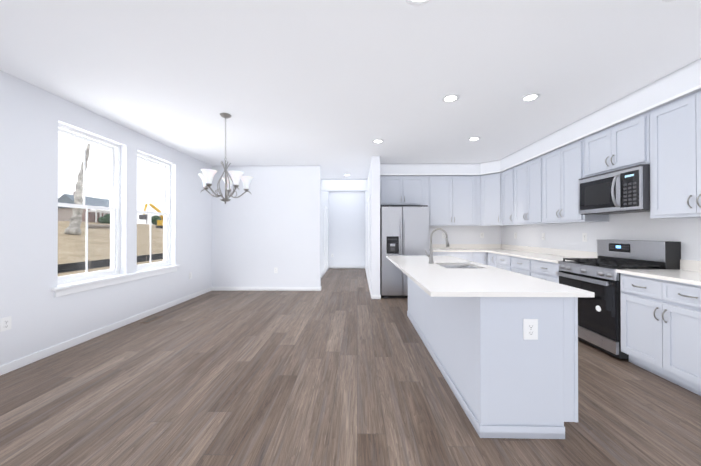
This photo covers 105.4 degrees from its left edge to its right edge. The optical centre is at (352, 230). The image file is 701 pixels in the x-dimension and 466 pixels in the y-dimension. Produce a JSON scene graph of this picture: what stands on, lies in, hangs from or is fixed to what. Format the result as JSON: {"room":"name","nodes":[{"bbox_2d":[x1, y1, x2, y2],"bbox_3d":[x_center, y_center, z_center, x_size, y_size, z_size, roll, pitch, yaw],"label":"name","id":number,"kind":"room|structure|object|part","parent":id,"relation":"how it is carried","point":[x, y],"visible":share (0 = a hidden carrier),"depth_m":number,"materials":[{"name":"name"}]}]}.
{"room":"kitchen","nodes":[
{"label":"kitchen","id":0,"kind":"room"},
{"bbox_2d":[0,70,211,365],"bbox_3d":[-3.252,-0.069,2.958,0.200,2.740,13.300,0,0,1],"label":"wall","id":1,"kind":"structure","parent":0,"point":[31,305],"depth_m":2.83,"materials":[{"name":"white paint"}]},
{"bbox_2d":[0,316,10,331],"bbox_3d":[-3.156,0.849,2.431,0.009,0.120,0.075,0,0,1],"label":"electrical outlet","id":2,"kind":"object","parent":1,"relation":"attached to","point":[5,323],"visible":1,"depth_m":2.43,"materials":[{"name":"white plastic"}]},
{"bbox_2d":[57,123,119,284],"bbox_3d":[-3.286,-0.290,3.284,0.100,1.783,0.846,0,0,1],"label":"window","id":3,"kind":"structure","parent":1,"relation":"in","point":[113,208],"depth_m":3.43,"materials":[{"name":"white plastic"}]},
{"bbox_2d":[0,287,211,375],"bbox_3d":[-3.178,1.250,1.144,0.015,0.085,9.450,0,0,1],"label":"baseboard","id":4,"kind":"structure","parent":1,"relation":"attached to","point":[23,361],"depth_m":3.12,"materials":[{"name":"paint"}]},
{"bbox_2d":[51,265,179,296],"bbox_3d":[-3.162,0.657,3.776,0.140,0.107,1.975,0,0,1],"label":"window sill","id":5,"kind":"structure","parent":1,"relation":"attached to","point":[73,287],"depth_m":3.41,"materials":[{"name":"paint"}]},
{"bbox_2d":[137,152,170,270],"bbox_3d":[-3.267,-0.285,4.294,0.100,1.783,0.822,0,0,1],"label":"window","id":6,"kind":"structure","parent":1,"relation":"in","point":[165,214],"depth_m":4.51,"materials":[{"name":"white plastic"}]},
{"bbox_2d":[212,165,320,286],"bbox_3d":[-1.902,-0.054,5.913,2.390,2.740,0.120,0,0,1],"label":"wall","id":7,"kind":"structure","parent":0,"point":[266,227],"depth_m":5.85,"materials":[{"name":"white paint"}]},
{"bbox_2d":[212,287,320,290],"bbox_3d":[-1.882,1.274,5.840,2.372,0.085,0.012,0,0,1],"label":"baseboard","id":8,"kind":"structure","parent":7,"relation":"attached to","point":[213,288],"depth_m":5.83,"materials":[{"name":"paint"}]},
{"bbox_2d":[321,191,328,274],"bbox_3d":[-1.968,-0.044,7.780,2.190,2.740,3.610,0,0,1],"label":"wall","id":9,"kind":"structure","parent":0,"point":[325,198],"depth_m":7.98,"materials":[{"name":"white paint"}]},
{"bbox_2d":[324,205,327,273],"bbox_3d":[-0.850,0.280,8.583,0.016,2.100,0.920,0,0,1],"label":"door frame","id":10,"kind":"structure","parent":9,"relation":"attached to","point":[325,237],"depth_m":8.45,"materials":[{"name":"paint"}]},
{"bbox_2d":[321,179,366,190],"bbox_3d":[-0.235,-1.256,7.389,1.290,0.320,0.120,0,0,1],"label":"wall","id":11,"kind":"structure","parent":0,"point":[343,184],"depth_m":7.33,"materials":[{"name":"white paint"}]},
{"bbox_2d":[329,191,364,265],"bbox_3d":[-0.196,-0.035,9.492,1.290,2.740,0.120,0,0,1],"label":"wall","id":12,"kind":"structure","parent":0,"point":[346,228],"depth_m":9.43,"materials":[{"name":"white paint"}]},
{"bbox_2d":[329,266,364,267],"bbox_3d":[-0.197,1.292,9.420,1.230,0.085,0.012,0,0,1],"label":"baseboard","id":13,"kind":"structure","parent":12,"relation":"attached to","point":[329,266],"depth_m":9.41,"materials":[{"name":"paint"}]},
{"bbox_2d":[0,268,700,465],"bbox_3d":[0.018,1.351,2.890,6.740,0.100,13.300,0,0,1],"label":"floor","id":14,"kind":"structure","parent":0,"point":[340,368],"depth_m":2.04,"materials":[{"name":"brown wood"}]},
{"bbox_2d":[140,316,162,322],"bbox_3d":[-2.944,1.303,3.915,0.110,0.005,0.300,0,0,1],"label":"floor vent","id":15,"kind":"object","parent":14,"relation":"in","point":[151,319],"visible":1,"depth_m":3.91,"materials":[{"name":"brown metal"}]},
{"bbox_2d":[380,205,428,298],"bbox_3d":[1.026,0.414,5.526,0.920,1.800,0.902,0,0,1],"label":"fridge","id":16,"kind":"object","parent":14,"relation":"on","point":[404,231],"visible":0.73,"depth_m":5.14,"materials":[{"name":"grey metal"}]},
{"bbox_2d":[429,252,472,260],"bbox_3d":[1.969,0.872,5.666,0.900,0.885,0.617,0,0,1],"label":"base cabinet","id":17,"kind":"object","parent":14,"relation":"on","point":[463,255],"depth_m":5.36,"materials":[{"name":"grey paint"}]},
{"bbox_2d":[429,248,484,251],"bbox_3d":[2.093,0.415,5.651,1.150,0.030,0.647,0,0,1],"label":"countertop","id":18,"kind":"structure","parent":17,"relation":"on","point":[433,249],"depth_m":5.65,"materials":[{"name":"white stone"}]},
{"bbox_2d":[473,252,488,264],"bbox_3d":[2.569,0.872,5.617,0.298,0.885,0.691,0,0,1],"label":"base cabinet","id":19,"kind":"object","parent":14,"relation":"on","point":[479,257],"depth_m":5.35,"materials":[{"name":"grey paint"}]},
{"bbox_2d":[489,252,492,265],"bbox_3d":[2.998,0.870,5.183,0.616,0.885,0.311,0,0,1],"label":"base cabinet","id":20,"kind":"object","parent":14,"relation":"on","point":[490,253],"depth_m":5.19,"materials":[{"name":"grey paint"}]},
{"bbox_2d":[407,276,589,438],"bbox_3d":[1.142,0.858,2.887,0.648,0.885,2.450,0,0,1],"label":"kitchen island","id":21,"kind":"object","parent":14,"relation":"on","point":[500,344],"depth_m":1.67,"materials":[{"name":"grey paint"}]},
{"bbox_2d":[386,256,593,295],"bbox_3d":[1.008,0.401,2.922,1.000,0.030,2.550,0,0,1],"label":"island countertop","id":22,"kind":"structure","parent":21,"relation":"on","point":[435,280],"depth_m":2.04,"materials":[{"name":"white stone"}]},
{"bbox_2d":[425,228,449,263],"bbox_3d":[0.995,0.180,3.148,0.294,0.415,0.060,0,0,1],"label":"faucet","id":23,"kind":"object","parent":22,"relation":"on","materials":[{"name":"silver metal"}]},
{"bbox_2d":[442,264,473,267],"bbox_3d":[1.179,0.510,2.963,0.436,0.212,0.496,0,0,1],"label":"sink","id":24,"kind":"object","parent":22,"relation":"in","point":[443,265],"depth_m":3.21,"materials":[{"name":"silver metal"}]},
{"bbox_2d":[523,319,537,339],"bbox_3d":[1.113,0.617,1.668,0.088,0.128,0.009,0,0,1],"label":"outlet","id":25,"kind":"object","parent":21,"relation":"attached to","point":[530,326],"depth_m":1.67,"materials":[{"name":"white plastic"}]},
{"bbox_2d":[493,252,508,270],"bbox_3d":[2.990,0.868,4.770,0.616,0.885,0.515,0,0,1],"label":"base cabinet","id":26,"kind":"object","parent":14,"relation":"on","point":[502,262],"depth_m":4.83,"materials":[{"name":"grey paint"}]},
{"bbox_2d":[509,256,528,275],"bbox_3d":[2.981,0.865,4.255,0.616,0.885,0.515,0,0,1],"label":"base cabinet","id":27,"kind":"object","parent":14,"relation":"on","point":[517,265],"depth_m":4.30,"materials":[{"name":"grey paint"}]},
{"bbox_2d":[529,260,560,282],"bbox_3d":[2.971,0.862,3.706,0.616,0.885,0.582,0,0,1],"label":"base cabinet","id":28,"kind":"object","parent":14,"relation":"on","point":[541,269],"depth_m":3.71,"materials":[{"name":"grey paint"}]},
{"bbox_2d":[485,248,584,263],"bbox_3d":[2.974,0.410,4.686,0.647,0.030,2.544,0,0,1],"label":"countertop","id":29,"kind":"structure","parent":28,"relation":"on","point":[500,251],"depth_m":4.23,"materials":[{"name":"white stone"}]},
{"bbox_2d":[556,240,680,358],"bbox_3d":[2.915,0.707,3.030,0.703,1.190,0.754,0,0,1],"label":"range","id":30,"kind":"object","parent":14,"relation":"on","point":[599,320],"visible":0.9,"depth_m":2.85,"materials":[{"name":"black metal"}]},
{"bbox_3d":[2.595,0.692,3.036,0.062,0.344,0.684,0,0,1],"label":"handle","id":31,"kind":"part","parent":30,"relation":"part of","materials":[{"name":"silver metal"}]},
{"bbox_3d":[2.610,0.456,3.037,0.048,0.054,0.667,0,0,1],"label":"knob","id":32,"kind":"part","parent":30,"relation":"part of","materials":[{"name":"silver metal"}]},
{"bbox_3d":[2.644,0.807,3.034,0.037,0.595,0.746,0,0,1],"label":"door","id":33,"kind":"part","parent":30,"relation":"part of","materials":[{"name":"black glass"}]},
{"bbox_2d":[617,272,700,395],"bbox_3d":[2.944,0.855,2.267,0.616,0.885,0.761,0,0,1],"label":"base cabinet","id":34,"kind":"object","parent":14,"relation":"on","point":[660,322],"depth_m":2.27,"materials":[{"name":"grey paint"}]},
{"bbox_2d":[615,268,700,283],"bbox_3d":[2.925,0.396,2.042,0.647,0.030,1.212,0,0,1],"label":"countertop","id":35,"kind":"structure","parent":34,"relation":"on","point":[682,275],"depth_m":2.38,"materials":[{"name":"white stone"}]},
{"bbox_2d":[0,0,700,178],"bbox_3d":[0.018,-1.489,2.905,6.740,0.100,13.300,0,0,1],"label":"ceiling","id":36,"kind":"structure","parent":0,"point":[333,89],"depth_m":2.36,"materials":[{"name":"white paint"}]},
{"bbox_2d":[198,113,252,203],"bbox_3d":[-1.599,-0.882,3.311,0.615,1.106,0.638,0,0,1],"label":"chandelier","id":37,"kind":"object","parent":36,"relation":"hanging from","point":[206,175],"visible":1,"depth_m":3.28,"materials":[{"name":"silver metal"}]},
{"bbox_3d":[-1.575,-1.153,3.312,0.132,0.565,0.132,0,0,1],"label":"canopy chain","id":38,"kind":"part","parent":37,"relation":"part of","materials":[{"name":"silver metal"}]},
{"bbox_3d":[-1.605,-0.602,3.310,0.573,0.545,0.602,0,0,1],"label":"frame","id":39,"kind":"part","parent":37,"relation":"part of","materials":[{"name":"silver metal"}]},
{"bbox_2d":[372,139,383,142],"bbox_3d":[0.407,-1.427,4.274,0.182,0.008,0.182,0,0,1],"label":"recessed light","id":40,"kind":"object","parent":36,"relation":"in","point":[377,141],"visible":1,"depth_m":4.28,"materials":[{"name":"paint"}]},
{"bbox_2d":[406,0,429,5],"bbox_3d":[0.411,-1.441,1.622,0.182,0.008,0.182,0,0,1],"label":"recessed light","id":41,"kind":"object","parent":36,"relation":"in","point":[416,2],"visible":1,"depth_m":1.68,"materials":[{"name":"paint"}]},
{"bbox_2d":[442,94,458,102],"bbox_3d":[1.066,-1.434,2.903,0.182,0.008,0.182,0,0,1],"label":"recessed light","id":42,"kind":"object","parent":36,"relation":"in","point":[450,98],"visible":1,"depth_m":2.90,"materials":[{"name":"paint"}]},
{"bbox_2d":[468,137,480,140],"bbox_3d":[1.898,-1.428,4.165,0.182,0.008,0.182,0,0,1],"label":"recessed light","id":43,"kind":"object","parent":36,"relation":"in","point":[473,138],"visible":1,"depth_m":4.14,"materials":[{"name":"paint"}]},
{"bbox_2d":[520,93,539,101],"bbox_3d":[1.921,-1.434,2.885,0.182,0.008,0.182,0,0,1],"label":"recessed light","id":44,"kind":"object","parent":36,"relation":"in","point":[530,97],"visible":1,"depth_m":2.88,"materials":[{"name":"paint"}]},
{"bbox_2d":[365,156,379,294],"bbox_3d":[0.489,-0.046,7.329,0.160,2.740,4.420,0,0,1],"label":"wall","id":45,"kind":"structure","parent":0,"point":[373,186],"depth_m":5.12,"materials":[{"name":"white paint"}]},
{"bbox_2d":[366,204,366,276],"bbox_3d":[0.416,0.278,8.109,0.016,2.100,0.920,0,0,1],"label":"door frame","id":46,"kind":"structure","parent":45,"relation":"attached to","point":[366,204],"depth_m":7.65,"materials":[{"name":"paint"}]},
{"bbox_2d":[365,267,372,298],"bbox_3d":[0.402,1.281,7.258,0.018,0.085,4.312,0,0,1],"label":"baseboard","id":47,"kind":"structure","parent":45,"relation":"attached to","point":[371,295],"depth_m":5.83,"materials":[{"name":"paint"}]},
{"bbox_2d":[368,195,369,285],"bbox_3d":[0.384,0.269,6.410,0.016,2.100,0.920,0,0,1],"label":"door frame","id":48,"kind":"structure","parent":45,"relation":"attached to","point":[369,195],"depth_m":5.95,"materials":[{"name":"paint"}]},
{"bbox_2d":[380,206,501,243],"bbox_3d":[1.967,-0.044,7.747,2.780,2.740,3.530,0,0,1],"label":"wall","id":49,"kind":"structure","parent":0,"point":[466,234],"depth_m":5.97,"materials":[{"name":"white paint"}]},
{"bbox_2d":[380,176,427,205],"bbox_3d":[1.072,-0.856,5.836,0.979,0.624,0.326,0,0,1],"label":"upper cabinet","id":50,"kind":"object","parent":49,"relation":"attached to","point":[394,190],"depth_m":5.68,"materials":[{"name":"grey paint"}]},
{"bbox_2d":[428,175,475,225],"bbox_3d":[2.093,-0.637,5.816,1.059,1.064,0.326,0,0,1],"label":"upper cabinet","id":51,"kind":"object","parent":49,"relation":"attached to","point":[451,199],"depth_m":5.66,"materials":[{"name":"grey paint"}]},
{"bbox_2d":[429,244,500,247],"bbox_3d":[2.413,0.352,5.959,1.777,0.099,0.020,0,0,1],"label":"backsplash","id":52,"kind":"structure","parent":49,"relation":"attached to","point":[433,245],"depth_m":5.95,"materials":[{"name":"white tile"}]},
{"bbox_2d":[380,58,700,175],"bbox_3d":[1.894,-1.308,3.763,2.776,0.249,4.448,0,0,1],"label":"soffit","id":53,"kind":"structure","parent":0,"point":[685,78],"depth_m":3.36,"materials":[{"name":"white paint"}]},
{"bbox_2d":[380,85,700,174],"bbox_3d":[1.724,-1.197,3.599,2.443,0.026,4.115,0,0,1],"label":"trim","id":54,"kind":"structure","parent":53,"relation":"attached to","point":[698,87],"depth_m":3.18,"materials":[{"name":"paint"}]},
{"bbox_2d":[502,212,700,260],"bbox_3d":[3.327,-0.069,2.836,0.120,2.740,13.300,0,0,1],"label":"wall","id":55,"kind":"structure","parent":0,"point":[644,226],"depth_m":3.35,"materials":[{"name":"white paint"}]},
{"bbox_2d":[476,173,499,225],"bbox_3d":[3.012,-0.637,5.660,0.607,1.064,0.607,0,0,1],"label":"upper cabinet","id":56,"kind":"object","parent":55,"relation":"attached to","point":[487,186],"depth_m":5.53,"materials":[{"name":"grey paint"}]},
{"bbox_2d":[500,168,511,225],"bbox_3d":[3.142,-0.640,5.135,0.325,1.064,0.407,0,0,1],"label":"upper cabinet","id":57,"kind":"object","parent":55,"relation":"attached to","point":[506,176],"depth_m":5.20,"materials":[{"name":"grey paint"}]},
{"bbox_2d":[512,157,539,225],"bbox_3d":[3.132,-0.643,4.552,0.325,1.064,0.760,0,0,1],"label":"upper cabinet","id":58,"kind":"object","parent":55,"relation":"attached to","point":[526,176],"depth_m":4.56,"materials":[{"name":"grey paint"}]},
{"bbox_2d":[540,139,608,223],"bbox_3d":[3.118,-0.647,3.793,0.325,1.064,0.758,0,0,1],"label":"upper cabinet","id":59,"kind":"object","parent":55,"relation":"attached to","point":[561,169],"depth_m":3.76,"materials":[{"name":"grey paint"}]},
{"bbox_2d":[582,233,586,241],"bbox_3d":[3.279,0.096,3.772,0.009,0.120,0.075,0,0,1],"label":"outlet","id":60,"kind":"object","parent":55,"relation":"attached to","point":[584,237],"visible":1,"depth_m":3.77,"materials":[{"name":"white plastic"}]},
{"bbox_2d":[501,244,700,271],"bbox_3d":[3.269,0.340,3.691,0.020,0.099,4.522,0,0,1],"label":"backsplash","id":61,"kind":"structure","parent":55,"relation":"attached to","point":[694,266],"depth_m":4.04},
{"bbox_2d":[584,112,647,177],"bbox_3d":[3.103,-0.926,3.034,0.325,0.514,0.757,0,0,1],"label":"upper cabinet","id":62,"kind":"object","parent":55,"relation":"attached to","point":[625,144],"depth_m":2.96,"materials":[{"name":"grey paint"}]},
{"bbox_2d":[578,164,649,214],"bbox_3d":[3.037,-0.432,3.034,0.459,0.456,0.750,0,0,1],"label":"microwave","id":63,"kind":"object","parent":62,"relation":"attached to","point":[623,190],"visible":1,"depth_m":2.89,"materials":[{"name":"grey metal"}]},
{"bbox_3d":[2.839,-0.430,2.890,0.068,0.353,0.024,0,0,1],"label":"handle","id":64,"kind":"part","parent":63,"relation":"part of","materials":[{"name":"silver metal"}]},
{"bbox_2d":[648,90,700,217],"bbox_3d":[3.089,-0.655,2.273,0.325,1.064,0.757,0,0,1],"label":"upper cabinet","id":65,"kind":"object","parent":55,"relation":"attached to","point":[664,141],"depth_m":2.42,"materials":[{"name":"grey paint"}]},
{"label":"outside","id":66,"kind":"structure","parent":0,"visible":0},
{"bbox_2d":[58,221,162,276],"bbox_3d":[-85.689,-0.700,61.563,166.550,8.400,360.000,0,0,1],"label":"terrain","id":67,"kind":"structure","parent":66,"point":[93,238],"depth_m":36.98,"materials":[{"name":"brown soil"}]},
{"bbox_2d":[64,143,89,234],"bbox_3d":[-42.283,-6.639,41.368,1.757,14.779,3.691,0,0,1],"label":"trunk","id":68,"kind":"object","parent":67,"relation":"on","point":[73,230],"depth_m":40.68,"materials":[{"name":"grey plant"}]},
{"bbox_2d":[58,191,109,221],"bbox_3d":[-66.974,-5.762,68.995,10.500,7.600,12.300,0,0,1],"label":"house","id":69,"kind":"structure","parent":67,"relation":"on","point":[68,198],"depth_m":64.47,"materials":[{"name":"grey brick"}]},
{"bbox_2d":[88,224,109,227],"bbox_3d":[-49.255,-0.808,53.086,0.998,0.750,7.057,0,0,1],"label":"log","id":70,"kind":"object","parent":67,"relation":"on","point":[99,226],"depth_m":51.35,"materials":[{"name":"brown wood"}]},
{"bbox_2d":[58,253,162,272],"bbox_3d":[-22.150,3.043,50.369,0.080,0.900,220.000,0,0,1],"label":"fence","id":71,"kind":"object","parent":67,"relation":"on","point":[103,264],"depth_m":23.18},
{"bbox_2d":[98,214,160,224],"bbox_3d":[-58.718,-3.047,71.972,8.300,2.800,17.497,0,0,1],"label":"shrubs","id":72,"kind":"object","parent":67,"relation":"on","point":[152,219],"depth_m":66.62,"materials":[{"name":"green plant"}]},
{"bbox_2d":[139,203,162,228],"bbox_3d":[-50.801,-3.697,70.086,3.000,6.382,10.900,0,0,1],"label":"excavator","id":73,"kind":"object","parent":67,"relation":"on","point":[156,209],"depth_m":69.22,"materials":[{"name":"yellow metal"}]}
]}

